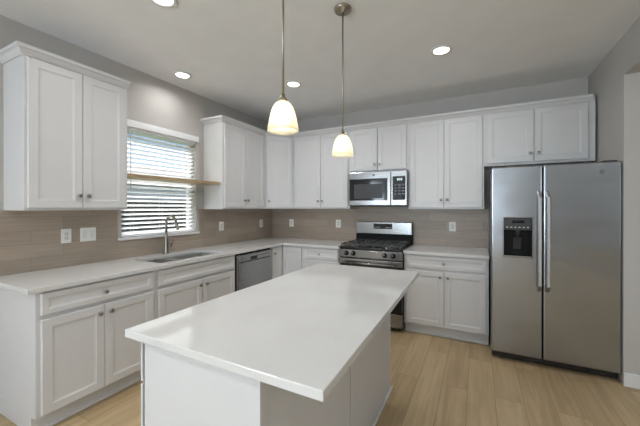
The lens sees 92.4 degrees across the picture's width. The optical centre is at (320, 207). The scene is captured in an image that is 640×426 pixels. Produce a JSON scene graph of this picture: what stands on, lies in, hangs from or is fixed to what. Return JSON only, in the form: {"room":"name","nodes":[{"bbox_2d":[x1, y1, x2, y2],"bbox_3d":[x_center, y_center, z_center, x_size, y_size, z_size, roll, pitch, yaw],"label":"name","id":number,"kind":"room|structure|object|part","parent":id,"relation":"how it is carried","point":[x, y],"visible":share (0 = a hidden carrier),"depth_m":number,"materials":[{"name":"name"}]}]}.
{"room":"kitchen","nodes":[
{"label":"kitchen","id":0,"kind":"room"},
{"bbox_2d":[0,15,267,272],"bbox_3d":[-2.906,0.020,1.028,0.150,2.743,9.300,0,0,27],"label":"wall","id":1,"kind":"structure","parent":0,"point":[151,100],"depth_m":3.12,"materials":[{"name":"beige paint"}]},
{"bbox_2d":[0,41,129,210],"bbox_3d":[-1.934,-0.528,2.365,0.360,1.089,0.721,0,0,27],"label":"upper cabinet","id":2,"kind":"object","parent":1,"relation":"attached to","point":[65,120],"visible":1,"depth_m":2.19,"materials":[{"name":"white paint"}]},
{"bbox_3d":[-1.873,-0.503,2.177,0.020,1.005,0.317,0,0,27],"label":"door","id":3,"kind":"part","parent":2,"relation":"part of","materials":[{"name":"white paint"}]},
{"bbox_3d":[-1.937,-1.042,2.365,0.354,0.060,0.721,0,0,27],"label":"crown moulding","id":4,"kind":"part","parent":2,"relation":"part of","materials":[{"name":"white paint"}]},
{"bbox_3d":[-1.728,-0.503,2.461,0.020,1.005,0.314,0,0,27],"label":"door","id":5,"kind":"part","parent":2,"relation":"part of","materials":[{"name":"white paint"}]},
{"bbox_2d":[61,229,70,242],"bbox_3d":[-2.060,0.226,2.487,0.009,0.115,0.070,0,0,27],"label":"wall outlet","id":6,"kind":"object","parent":1,"relation":"attached to","point":[65,233],"visible":1,"depth_m":2.48,"materials":[{"name":"white plastic"}]},
{"bbox_2d":[64,232,68,239],"bbox_3d":[-2.057,0.226,2.485,0.003,0.068,0.033,0,0,27],"label":"socket","id":7,"kind":"object","parent":6,"relation":"attached to","point":[66,234],"depth_m":2.48,"materials":[{"name":"white paint"}]},
{"bbox_2d":[80,227,95,241],"bbox_3d":[-1.988,0.225,2.626,0.010,0.115,0.118,0,0,27],"label":"light switch","id":8,"kind":"object","parent":1,"relation":"attached to","point":[86,234],"visible":1,"depth_m":2.63,"materials":[{"name":"white plastic"}]},
{"bbox_2d":[0,209,271,275],"bbox_3d":[-1.610,0.243,3.388,0.010,0.458,3.620,0,0,27],"label":"backsplash","id":9,"kind":"structure","parent":1,"relation":"attached to","point":[30,241],"depth_m":2.63,"materials":[{"name":"beige tile"}]},
{"bbox_2d":[118,146,199,240],"bbox_3d":[-1.721,-0.252,3.287,0.153,1.113,0.928,0,0,27],"label":"window","id":10,"kind":"structure","parent":1,"relation":"in","point":[187,222],"depth_m":3.40,"materials":[{"name":"white paint"}]},
{"bbox_3d":[-1.698,0.293,3.277,0.103,0.022,0.928,0,0,27],"label":"sill","id":11,"kind":"part","parent":10,"relation":"part of","materials":[{"name":"white paint"}]},
{"bbox_2d":[121,119,198,236],"bbox_3d":[-1.697,-0.285,3.275,0.080,1.123,0.918,0,0,27],"label":"window blind","id":12,"kind":"object","parent":10,"relation":"attached to","point":[133,127],"visible":0.74,"depth_m":3.23,"materials":[{"name":"white plastic"}]},
{"bbox_3d":[-1.708,0.266,3.282,0.048,0.022,0.838,0,0,27],"label":"rail","id":13,"kind":"part","parent":12,"relation":"part of","materials":[{"name":"white plastic"}]},
{"bbox_2d":[127,173,220,184],"bbox_3d":[-1.546,-0.289,3.188,0.266,0.028,1.096,0,0,27],"label":"shelf","id":14,"kind":"object","parent":1,"relation":"attached to","point":[129,175],"visible":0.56,"depth_m":3.07,"materials":[{"name":"brown wood"}]},
{"bbox_2d":[219,222,223,230],"bbox_3d":[-1.289,0.235,3.993,0.009,0.115,0.076,0,0,27],"label":"wall outlet","id":15,"kind":"object","parent":1,"relation":"attached to","point":[221,224],"visible":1,"depth_m":3.99,"materials":[{"name":"white plastic"}]},
{"bbox_2d":[200,115,265,208],"bbox_3d":[-1.099,-0.532,3.999,0.360,1.089,0.843,0,0,27],"label":"upper cabinet","id":16,"kind":"object","parent":1,"relation":"attached to","point":[233,150],"visible":1,"depth_m":3.74,"materials":[{"name":"white paint"}]},
{"bbox_3d":[-1.101,-1.046,3.999,0.354,0.060,0.843,0,0,27],"label":"crown moulding","id":17,"kind":"part","parent":16,"relation":"part of","materials":[{"name":"white paint"}]},
{"bbox_3d":[-1.053,-0.506,3.781,0.020,1.005,0.362,0,0,27],"label":"door","id":18,"kind":"part","parent":16,"relation":"part of","materials":[{"name":"white paint"}]},
{"bbox_3d":[-0.881,-0.507,4.117,0.020,1.005,0.382,0,0,27],"label":"door","id":19,"kind":"part","parent":16,"relation":"part of","materials":[{"name":"white paint"}]},
{"bbox_2d":[0,0,639,122],"bbox_3d":[0.500,-1.408,-0.716,7.800,0.120,9.300,0,0,27],"label":"ceiling","id":20,"kind":"structure","parent":0,"point":[231,50],"depth_m":2.48,"materials":[{"name":"paint"}]},
{"bbox_2d":[150,0,177,7],"bbox_3d":[-1.023,-1.349,1.983,0.180,0.008,0.180,0,0,27],"label":"recessed light","id":21,"kind":"object","parent":20,"relation":"in","point":[162,3],"visible":1,"depth_m":2.02,"materials":[{"name":"white paint"}]},
{"bbox_2d":[173,71,191,78],"bbox_3d":[-1.409,-1.351,3.129,0.180,0.008,0.180,0,0,27],"label":"recessed light","id":22,"kind":"object","parent":20,"relation":"in","point":[179,74],"visible":1,"depth_m":3.12,"materials":[{"name":"white paint"}]},
{"bbox_2d":[267,0,298,134],"bbox_3d":[-0.177,-0.857,1.444,0.146,0.990,0.146,0,0,27],"label":"pendant light","id":23,"kind":"object","parent":20,"relation":"hanging from","point":[282,119],"visible":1,"depth_m":1.41,"materials":[{"name":"white glass"}]},
{"bbox_3d":[-0.177,-0.925,1.444,0.011,0.798,0.011,0,0,27],"label":"rod","id":24,"kind":"part","parent":23,"relation":"part of","materials":[{"name":"silver metal"}]},
{"bbox_3d":[-0.177,-0.431,1.445,0.146,0.139,0.146,0,0,27],"label":"lamp shade","id":25,"kind":"part","parent":23,"relation":"part of","materials":[{"name":"beige glass"}]},
{"bbox_2d":[285,81,301,87],"bbox_3d":[-0.298,-1.352,3.360,0.180,0.008,0.180,0,0,27],"label":"recessed light","id":26,"kind":"object","parent":20,"relation":"in","point":[293,84],"visible":1,"depth_m":3.36,"materials":[{"name":"white paint"}]},
{"bbox_2d":[332,3,353,156],"bbox_3d":[0.150,-0.854,2.083,0.146,0.998,0.146,0,0,27],"label":"pendant light","id":27,"kind":"object","parent":20,"relation":"hanging from","point":[342,147],"visible":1,"depth_m":2.06,"materials":[{"name":"white glass"}]},
{"bbox_3d":[0.150,-0.923,2.083,0.011,0.806,0.011,0,0,27],"label":"rod","id":28,"kind":"part","parent":27,"relation":"part of","materials":[{"name":"silver metal"}]},
{"bbox_3d":[0.150,-0.424,2.084,0.146,0.139,0.146,0,0,27],"label":"lamp shade","id":29,"kind":"part","parent":27,"relation":"part of","materials":[{"name":"beige glass"}]},
{"bbox_2d":[430,45,452,55],"bbox_3d":[1.035,-1.350,2.636,0.180,0.008,0.180,0,0,27],"label":"recessed light","id":30,"kind":"object","parent":20,"relation":"in","point":[440,50],"visible":1,"depth_m":2.63,"materials":[{"name":"white paint"}]},
{"bbox_2d":[0,327,639,425],"bbox_3d":[0.500,1.445,-0.710,7.800,0.100,9.300,0,0,27],"label":"floor","id":31,"kind":"structure","parent":0,"point":[435,380],"depth_m":2.30,"materials":[{"name":"brown wood"}]},
{"bbox_2d":[0,270,153,425],"bbox_3d":[-1.788,0.947,2.312,0.652,0.884,0.763,0,0,27],"label":"base cabinet","id":32,"kind":"object","parent":31,"relation":"on","point":[65,351],"visible":0.93,"depth_m":2.03,"materials":[{"name":"white paint"}]},
{"bbox_3d":[-1.616,0.973,2.020,0.020,0.583,0.352,0,0,27],"label":"door","id":33,"kind":"part","parent":32,"relation":"part of","materials":[{"name":"white paint"}]},
{"bbox_3d":[-1.588,1.379,2.211,0.012,0.020,0.763,0,0,27],"label":"shoe moulding","id":34,"kind":"part","parent":32,"relation":"part of","materials":[{"name":"white paint"}]},
{"bbox_3d":[-1.533,0.587,2.182,0.020,0.133,0.718,0,0,27],"label":"drawer","id":35,"kind":"part","parent":32,"relation":"part of","materials":[{"name":"white paint"}]},
{"bbox_3d":[-1.452,0.972,2.341,0.020,0.583,0.362,0,0,27],"label":"door","id":36,"kind":"part","parent":32,"relation":"part of","materials":[{"name":"white paint"}]},
{"bbox_2d":[154,255,234,318],"bbox_3d":[-1.400,0.945,3.072,0.652,0.884,0.942,0,0,27],"label":"base cabinet","id":37,"kind":"object","parent":31,"relation":"on","point":[180,287],"visible":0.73,"depth_m":2.84,"materials":[{"name":"white paint"}]},
{"bbox_3d":[-1.244,0.971,2.748,0.020,0.583,0.452,0,0,27],"label":"door","id":38,"kind":"part","parent":37,"relation":"part of","materials":[{"name":"white paint"}]},
{"bbox_3d":[-1.144,0.586,2.941,0.020,0.133,0.888,0,0,27],"label":"drawer","id":39,"kind":"part","parent":37,"relation":"part of","materials":[{"name":"white paint"}]},
{"bbox_3d":[-1.040,0.970,3.146,0.020,0.583,0.430,0,0,27],"label":"door","id":40,"kind":"part","parent":37,"relation":"part of","materials":[{"name":"white paint"}]},
{"bbox_2d":[235,248,271,291],"bbox_3d":[-1.036,0.945,3.785,0.612,0.881,0.646,0,0,27],"label":"dishwasher","id":41,"kind":"object","parent":31,"relation":"on","point":[252,268],"visible":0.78,"depth_m":3.59,"materials":[{"name":"silver metal"}]},
{"bbox_3d":[-0.924,0.903,3.383,0.033,0.757,0.020,0,0,27],"label":"trim","id":42,"kind":"part","parent":41,"relation":"part of","materials":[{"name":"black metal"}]},
{"bbox_3d":[-0.776,0.565,3.667,0.039,0.083,0.614,0,0,27],"label":"control panel","id":43,"kind":"part","parent":41,"relation":"part of","materials":[{"name":"silver metal"}]},
{"bbox_2d":[141,314,392,425],"bbox_3d":[-0.093,0.948,1.787,0.634,0.884,1.602,0,0,27],"label":"kitchen island","id":44,"kind":"object","parent":31,"relation":"on","point":[177,390],"visible":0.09,"depth_m":1.14,"materials":[{"name":"white paint"}]},
{"bbox_3d":[-0.586,0.599,1.438,0.013,0.160,0.520,0,0,27],"label":"drawer","id":45,"kind":"part","parent":44,"relation":"part of","materials":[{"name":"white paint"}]},
{"bbox_3d":[-0.586,0.983,1.439,0.013,0.585,0.520,0,0,27],"label":"door","id":46,"kind":"part","parent":44,"relation":"part of","materials":[{"name":"white paint"}]},
{"bbox_3d":[-0.438,0.950,1.075,0.546,0.884,0.013,0,0,27],"label":"panel","id":47,"kind":"part","parent":44,"relation":"part of","materials":[{"name":"white paint"}]},
{"bbox_3d":[-0.185,0.950,0.951,0.018,0.884,0.029,0,0,27],"label":"corner trim","id":48,"kind":"part","parent":44,"relation":"part of","materials":[{"name":"white paint"}]},
{"bbox_2d":[125,263,418,401],"bbox_3d":[-0.007,0.491,1.738,0.878,0.030,1.656,0,0,27],"label":"island countertop","id":49,"kind":"structure","parent":44,"relation":"on","point":[300,331],"depth_m":1.24,"materials":[{"name":"white stone"}]},
{"bbox_3d":[-0.015,0.949,1.291,0.008,0.884,0.730,0,0,27],"label":"panel","id":50,"kind":"part","parent":44,"relation":"part of","materials":[{"name":"white paint"}]},
{"bbox_3d":[0.343,0.948,1.988,0.010,0.884,0.821,0,0,27],"label":"panel","id":51,"kind":"part","parent":44,"relation":"part of","materials":[{"name":"white paint"}]},
{"bbox_3d":[0.189,1.380,1.660,0.016,0.020,1.572,0,0,27],"label":"shoe moulding","id":52,"kind":"part","parent":44,"relation":"part of","materials":[{"name":"white paint"}]},
{"bbox_2d":[270,245,302,278],"bbox_3d":[-0.567,0.942,4.397,0.928,0.884,0.856,0,0,27],"label":"base cabinet","id":53,"kind":"object","parent":31,"relation":"on","point":[286,259],"visible":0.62,"depth_m":4.08,"materials":[{"name":"white paint"}]},
{"bbox_2d":[0,237,346,294],"bbox_3d":[-0.878,0.488,3.200,1.464,0.030,3.268,0,0,27],"label":"countertop","id":54,"kind":"structure","parent":53,"relation":"on","point":[39,281],"depth_m":2.53,"materials":[{"name":"white stone"}]},
{"bbox_2d":[163,215,178,253],"bbox_3d":[-1.535,0.274,3.178,0.202,0.398,0.094,0,0,27],"label":"faucet","id":55,"kind":"object","parent":54,"relation":"on","point":[166,246],"visible":1,"depth_m":3.18,"materials":[{"name":"silver metal"}]},
{"bbox_2d":[146,253,209,262],"bbox_3d":[-1.380,0.618,3.052,0.419,0.228,0.764,0,0,27],"label":"sink","id":56,"kind":"object","parent":54,"relation":"in","point":[186,256],"visible":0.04,"depth_m":3.24,"materials":[{"name":"metal"}]},
{"bbox_3d":[-0.577,0.888,4.051,0.020,0.743,0.220,0,0,27],"label":"door","id":57,"kind":"part","parent":53,"relation":"part of","materials":[{"name":"white paint"}]},
{"bbox_3d":[-0.378,0.888,4.093,0.282,0.743,0.020,0,0,27],"label":"door","id":58,"kind":"part","parent":53,"relation":"part of","materials":[{"name":"white paint"}]},
{"bbox_2d":[303,247,339,267],"bbox_3d":[0.131,0.943,4.154,0.535,0.884,0.652,0,0,27],"label":"base cabinet","id":59,"kind":"object","parent":31,"relation":"on","point":[311,255],"visible":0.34,"depth_m":3.90,"materials":[{"name":"white paint"}]},
{"bbox_3d":[-0.002,0.584,3.899,0.496,0.133,0.020,0,0,27],"label":"drawer","id":60,"kind":"part","parent":59,"relation":"part of","materials":[{"name":"white paint"}]},
{"bbox_3d":[-0.002,0.969,3.900,0.496,0.583,0.020,0,0,27],"label":"door","id":61,"kind":"part","parent":59,"relation":"part of","materials":[{"name":"white paint"}]},
{"bbox_2d":[338,221,412,330],"bbox_3d":[0.696,0.785,3.821,0.768,1.200,0.726,0,0,27],"label":"gas range","id":62,"kind":"object","parent":31,"relation":"on","point":[382,245],"visible":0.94,"depth_m":3.65,"materials":[{"name":"silver metal"}]},
{"bbox_3d":[0.542,0.641,3.521,0.622,0.026,0.051,0,0,27],"label":"handle","id":63,"kind":"part","parent":62,"relation":"part of","materials":[{"name":"silver metal"}]},
{"bbox_3d":[0.564,0.630,3.563,0.758,0.068,0.048,0,0,27],"label":"door rail","id":64,"kind":"part","parent":62,"relation":"part of","materials":[{"name":"silver metal"}]},
{"bbox_3d":[0.567,0.539,3.567,0.760,0.093,0.037,0,0,27],"label":"control panel","id":65,"kind":"part","parent":62,"relation":"part of","materials":[{"name":"silver metal"}]},
{"bbox_2d":[338,242,411,251],"bbox_3d":[0.690,0.470,3.808,0.768,0.019,0.598,0,0,27],"label":"cooktop","id":66,"kind":"object","parent":62,"relation":"in","point":[349,247],"depth_m":3.61,"materials":[{"name":"black metal"}]},
{"bbox_3d":[0.844,0.414,4.110,0.758,0.129,0.076,0,0,27],"label":"vent trim","id":67,"kind":"part","parent":62,"relation":"part of","materials":[{"name":"black plastic"}]},
{"bbox_3d":[0.566,1.257,3.567,0.758,0.153,0.042,0,0,27],"label":"storage drawer","id":68,"kind":"part","parent":62,"relation":"part of","materials":[{"name":"silver metal"}]},
{"bbox_3d":[0.566,0.933,3.566,0.758,0.475,0.042,0,0,27],"label":"oven door","id":69,"kind":"part","parent":62,"relation":"part of","materials":[{"name":"black glass"}]},
{"bbox_2d":[404,253,488,344],"bbox_3d":[1.428,0.944,3.491,0.830,0.884,0.652,0,0,27],"label":"base cabinet","id":70,"kind":"object","parent":31,"relation":"on","point":[449,296],"visible":0.97,"depth_m":3.21,"materials":[{"name":"white paint"}]},
{"bbox_3d":[1.125,0.970,3.324,0.388,0.583,0.020,0,0,27],"label":"door","id":71,"kind":"part","parent":70,"relation":"part of","materials":[{"name":"white paint"}]},
{"bbox_2d":[403,244,488,258],"bbox_3d":[1.432,0.487,3.496,0.835,0.030,0.638,0,0,27],"label":"countertop","id":72,"kind":"structure","parent":70,"relation":"on","point":[468,252],"depth_m":3.34,"materials":[{"name":"white stone"}]},
{"bbox_3d":[1.300,0.585,3.233,0.783,0.133,0.020,0,0,27],"label":"drawer","id":73,"kind":"part","parent":70,"relation":"part of","materials":[{"name":"white paint"}]},
{"bbox_3d":[1.325,1.377,3.292,0.830,0.020,0.012,0,0,27],"label":"shoe moulding","id":74,"kind":"part","parent":70,"relation":"part of","materials":[{"name":"white paint"}]},
{"bbox_3d":[1.476,0.970,3.145,0.389,0.583,0.020,0,0,27],"label":"door","id":75,"kind":"part","parent":70,"relation":"part of","materials":[{"name":"white paint"}]},
{"bbox_2d":[489,160,621,378],"bbox_3d":[2.145,0.501,2.963,0.899,1.772,0.898,0,0,27],"label":"refrigerator","id":76,"kind":"object","parent":31,"relation":"on","point":[555,230],"visible":0.99,"depth_m":2.60,"materials":[{"name":"silver metal"}]},
{"bbox_3d":[1.759,0.469,2.774,0.384,1.682,0.085,0,0,27],"label":"door","id":77,"kind":"part","parent":76,"relation":"part of","materials":[{"name":"silver metal"}]},
{"bbox_3d":[1.763,0.228,2.752,0.048,0.070,0.047,0,0,27],"label":"spout","id":78,"kind":"part","parent":76,"relation":"part of","materials":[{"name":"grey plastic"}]},
{"bbox_3d":[1.763,0.143,2.752,0.206,0.109,0.054,0,0,27],"label":"control panel","id":79,"kind":"part","parent":76,"relation":"part of","materials":[{"name":"grey plastic"}]},
{"bbox_3d":[1.877,0.288,2.634,0.028,0.870,0.070,0,0,27],"label":"handle","id":80,"kind":"part","parent":76,"relation":"part of","materials":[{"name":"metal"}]},
{"bbox_3d":[1.930,0.288,2.607,0.028,0.870,0.070,0,0,27],"label":"handle","id":81,"kind":"part","parent":76,"relation":"part of","materials":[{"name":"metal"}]},
{"bbox_3d":[2.163,0.469,2.568,0.507,1.682,0.085,0,0,27],"label":"door","id":82,"kind":"part","parent":76,"relation":"part of","materials":[{"name":"silver metal"}]},
{"bbox_2d":[297,77,587,252],"bbox_3d":[2.650,0.015,3.326,7.650,2.743,0.150,0,0,27],"label":"wall","id":83,"kind":"structure","parent":0,"point":[573,87],"depth_m":3.70,"materials":[{"name":"beige paint"}]},
{"bbox_2d":[264,131,293,208],"bbox_3d":[-0.653,-0.533,4.576,0.628,1.089,0.628,0,0,27],"label":"upper cabinet","id":84,"kind":"object","parent":83,"relation":"attached to","point":[278,149],"visible":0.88,"depth_m":4.36,"materials":[{"name":"white paint"}]},
{"bbox_3d":[-0.583,-1.047,4.358,0.424,0.060,0.044,0,0,-18],"label":"crown moulding","id":85,"kind":"part","parent":84,"relation":"part of","materials":[{"name":"white paint"}]},
{"bbox_2d":[289,219,293,226],"bbox_3d":[-0.458,0.233,4.815,0.076,0.115,0.009,0,0,27],"label":"wall outlet","id":86,"kind":"object","parent":83,"relation":"attached to","point":[291,221],"visible":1,"depth_m":4.81,"materials":[{"name":"white plastic"}]},
{"bbox_2d":[293,126,357,208],"bbox_3d":[0.057,-0.532,4.363,0.868,1.089,0.360,0,0,27],"label":"upper cabinet","id":87,"kind":"object","parent":83,"relation":"attached to","point":[321,179],"visible":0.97,"depth_m":4.23,"materials":[{"name":"white paint"}]},
{"bbox_3d":[-0.187,-0.507,4.331,0.415,1.005,0.020,0,0,27],"label":"door","id":88,"kind":"part","parent":87,"relation":"part of","materials":[{"name":"white paint"}]},
{"bbox_3d":[-0.012,-1.047,4.227,0.868,0.060,0.044,0,0,27],"label":"crown moulding","id":89,"kind":"part","parent":87,"relation":"part of","materials":[{"name":"white paint"}]},
{"bbox_3d":[0.182,-0.507,4.142,0.401,1.005,0.020,0,0,27],"label":"door","id":90,"kind":"part","parent":87,"relation":"part of","materials":[{"name":"white paint"}]},
{"bbox_2d":[336,220,340,227],"bbox_3d":[0.254,0.226,4.451,0.076,0.115,0.009,0,0,27],"label":"wall outlet","id":91,"kind":"object","parent":83,"relation":"attached to","point":[338,222],"visible":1,"depth_m":4.44,"materials":[{"name":"white plastic"}]},
{"bbox_2d":[349,118,408,172],"bbox_3d":[0.781,-0.767,3.993,0.758,0.619,0.360,0,0,27],"label":"upper cabinet","id":92,"kind":"object","parent":83,"relation":"attached to","point":[382,145],"visible":0.9,"depth_m":3.84,"materials":[{"name":"white paint"}]},
{"bbox_3d":[0.557,-0.742,3.950,0.353,0.534,0.020,0,0,27],"label":"door","id":93,"kind":"part","parent":92,"relation":"part of","materials":[{"name":"white paint"}]},
{"bbox_3d":[0.712,-1.046,3.857,0.758,0.060,0.044,0,0,27],"label":"crown moulding","id":94,"kind":"part","parent":92,"relation":"part of","materials":[{"name":"white paint"}]},
{"bbox_2d":[349,170,408,206],"bbox_3d":[0.777,-0.234,3.966,0.739,0.436,0.390,0,0,27],"label":"microwave","id":95,"kind":"object","parent":92,"relation":"attached to","point":[380,188],"visible":0.98,"depth_m":3.78,"materials":[{"name":"silver metal"}]},
{"bbox_3d":[0.591,-0.230,3.844,0.494,0.274,0.002,0,0,27],"label":"door glass","id":96,"kind":"part","parent":95,"relation":"part of","materials":[{"name":"black glass"}]},
{"bbox_3d":[0.612,-0.241,3.853,0.546,0.419,0.034,0,0,27],"label":"door","id":97,"kind":"part","parent":95,"relation":"part of","materials":[{"name":"silver metal"}]},
{"bbox_3d":[0.941,-0.241,3.685,0.191,0.419,0.034,0,0,27],"label":"control panel","id":98,"kind":"part","parent":95,"relation":"part of","materials":[{"name":"silver metal"}]},
{"bbox_3d":[0.877,-0.742,3.786,0.355,0.534,0.020,0,0,27],"label":"door","id":99,"kind":"part","parent":92,"relation":"part of","materials":[{"name":"white paint"}]},
{"bbox_2d":[272,207,487,247],"bbox_3d":[0.586,0.384,4.293,3.075,0.800,0.010,0,0,27],"label":"backsplash","id":100,"kind":"structure","parent":83,"relation":"attached to","point":[430,226],"depth_m":4.08,"materials":[{"name":"beige tile"}]},
{"bbox_2d":[408,108,483,208],"bbox_3d":[1.477,-0.531,3.637,0.806,1.089,0.360,0,0,27],"label":"upper cabinet","id":101,"kind":"object","parent":83,"relation":"attached to","point":[446,150],"visible":1,"depth_m":3.49,"materials":[{"name":"white paint"}]},
{"bbox_3d":[1.242,-0.506,3.600,0.376,1.005,0.020,0,0,27],"label":"door","id":102,"kind":"part","parent":101,"relation":"part of","materials":[{"name":"white paint"}]},
{"bbox_3d":[1.408,-1.045,3.501,0.806,0.060,0.044,0,0,27],"label":"crown moulding","id":103,"kind":"part","parent":101,"relation":"part of","materials":[{"name":"white paint"}]},
{"bbox_3d":[1.585,-0.505,3.425,0.384,1.005,0.020,0,0,27],"label":"door","id":104,"kind":"part","parent":101,"relation":"part of","materials":[{"name":"white paint"}]},
{"bbox_2d":[449,222,455,230],"bbox_3d":[1.612,0.227,3.757,0.076,0.115,0.009,0,0,27],"label":"wall outlet","id":105,"kind":"object","parent":83,"relation":"attached to","point":[452,225],"visible":1,"depth_m":3.75,"materials":[{"name":"white plastic"}]},
{"bbox_2d":[484,94,595,169],"bbox_3d":[2.251,-0.763,3.241,0.932,0.623,0.360,0,0,27],"label":"upper cabinet","id":106,"kind":"object","parent":83,"relation":"attached to","point":[559,130],"visible":0.96,"depth_m":3.09,"materials":[{"name":"white paint"}]},
{"bbox_3d":[1.982,-0.741,3.221,0.418,0.532,0.020,0,0,27],"label":"door","id":107,"kind":"part","parent":106,"relation":"part of","materials":[{"name":"white paint"}]},
{"bbox_3d":[2.182,-1.044,3.105,0.932,0.060,0.044,0,0,27],"label":"crown moulding","id":108,"kind":"part","parent":106,"relation":"part of","materials":[{"name":"white paint"}]},
{"bbox_3d":[2.363,-0.741,3.027,0.426,0.532,0.020,0,0,27],"label":"door","id":109,"kind":"part","parent":106,"relation":"part of","materials":[{"name":"white paint"}]},
{"bbox_2d":[588,16,639,385],"bbox_3d":[0.772,0.024,-0.852,0.120,2.743,9.000,0,0,27],"label":"wall","id":110,"kind":"structure","parent":0,"point":[615,82],"depth_m":2.39,"materials":[{"name":"beige paint"}]},
{"bbox_3d":[4.008,0.019,1.627,3.384,2.743,0.120,0,0,27],"label":"wall","id":111,"kind":"structure","parent":0,"visible":0},
{"bbox_2d":[624,373,639,388],"bbox_3d":[3.924,1.338,1.598,3.504,0.105,0.014,0,0,27],"label":"baseboard","id":112,"kind":"structure","parent":111,"relation":"attached to","point":[630,380],"depth_m":2.37,"materials":[{"name":"white paint"}]},
{"label":"outside","id":113,"kind":"structure","parent":0,"visible":0},
{"bbox_3d":[-18.664,1.613,14.144,39.850,0.200,60.000,0,0,27],"label":"ground","id":114,"kind":"structure","parent":113,"visible":0},
{"bbox_2d":[121,199,185,231],"bbox_3d":[-8.634,0.562,12.944,1.280,1.932,18.298,0,0,27],"label":"hedge","id":115,"kind":"object","parent":114,"relation":"on","point":[152,211],"visible":0.06,"depth_m":13.80,"materials":[{"name":"green plant"}]},
{"bbox_2d":[127,165,185,199],"bbox_3d":[-13.649,-0.669,17.191,7.000,4.350,23.000,0,0,27],"label":"house","id":116,"kind":"structure","parent":114,"relation":"on","point":[127,165],"depth_m":18.75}
]}

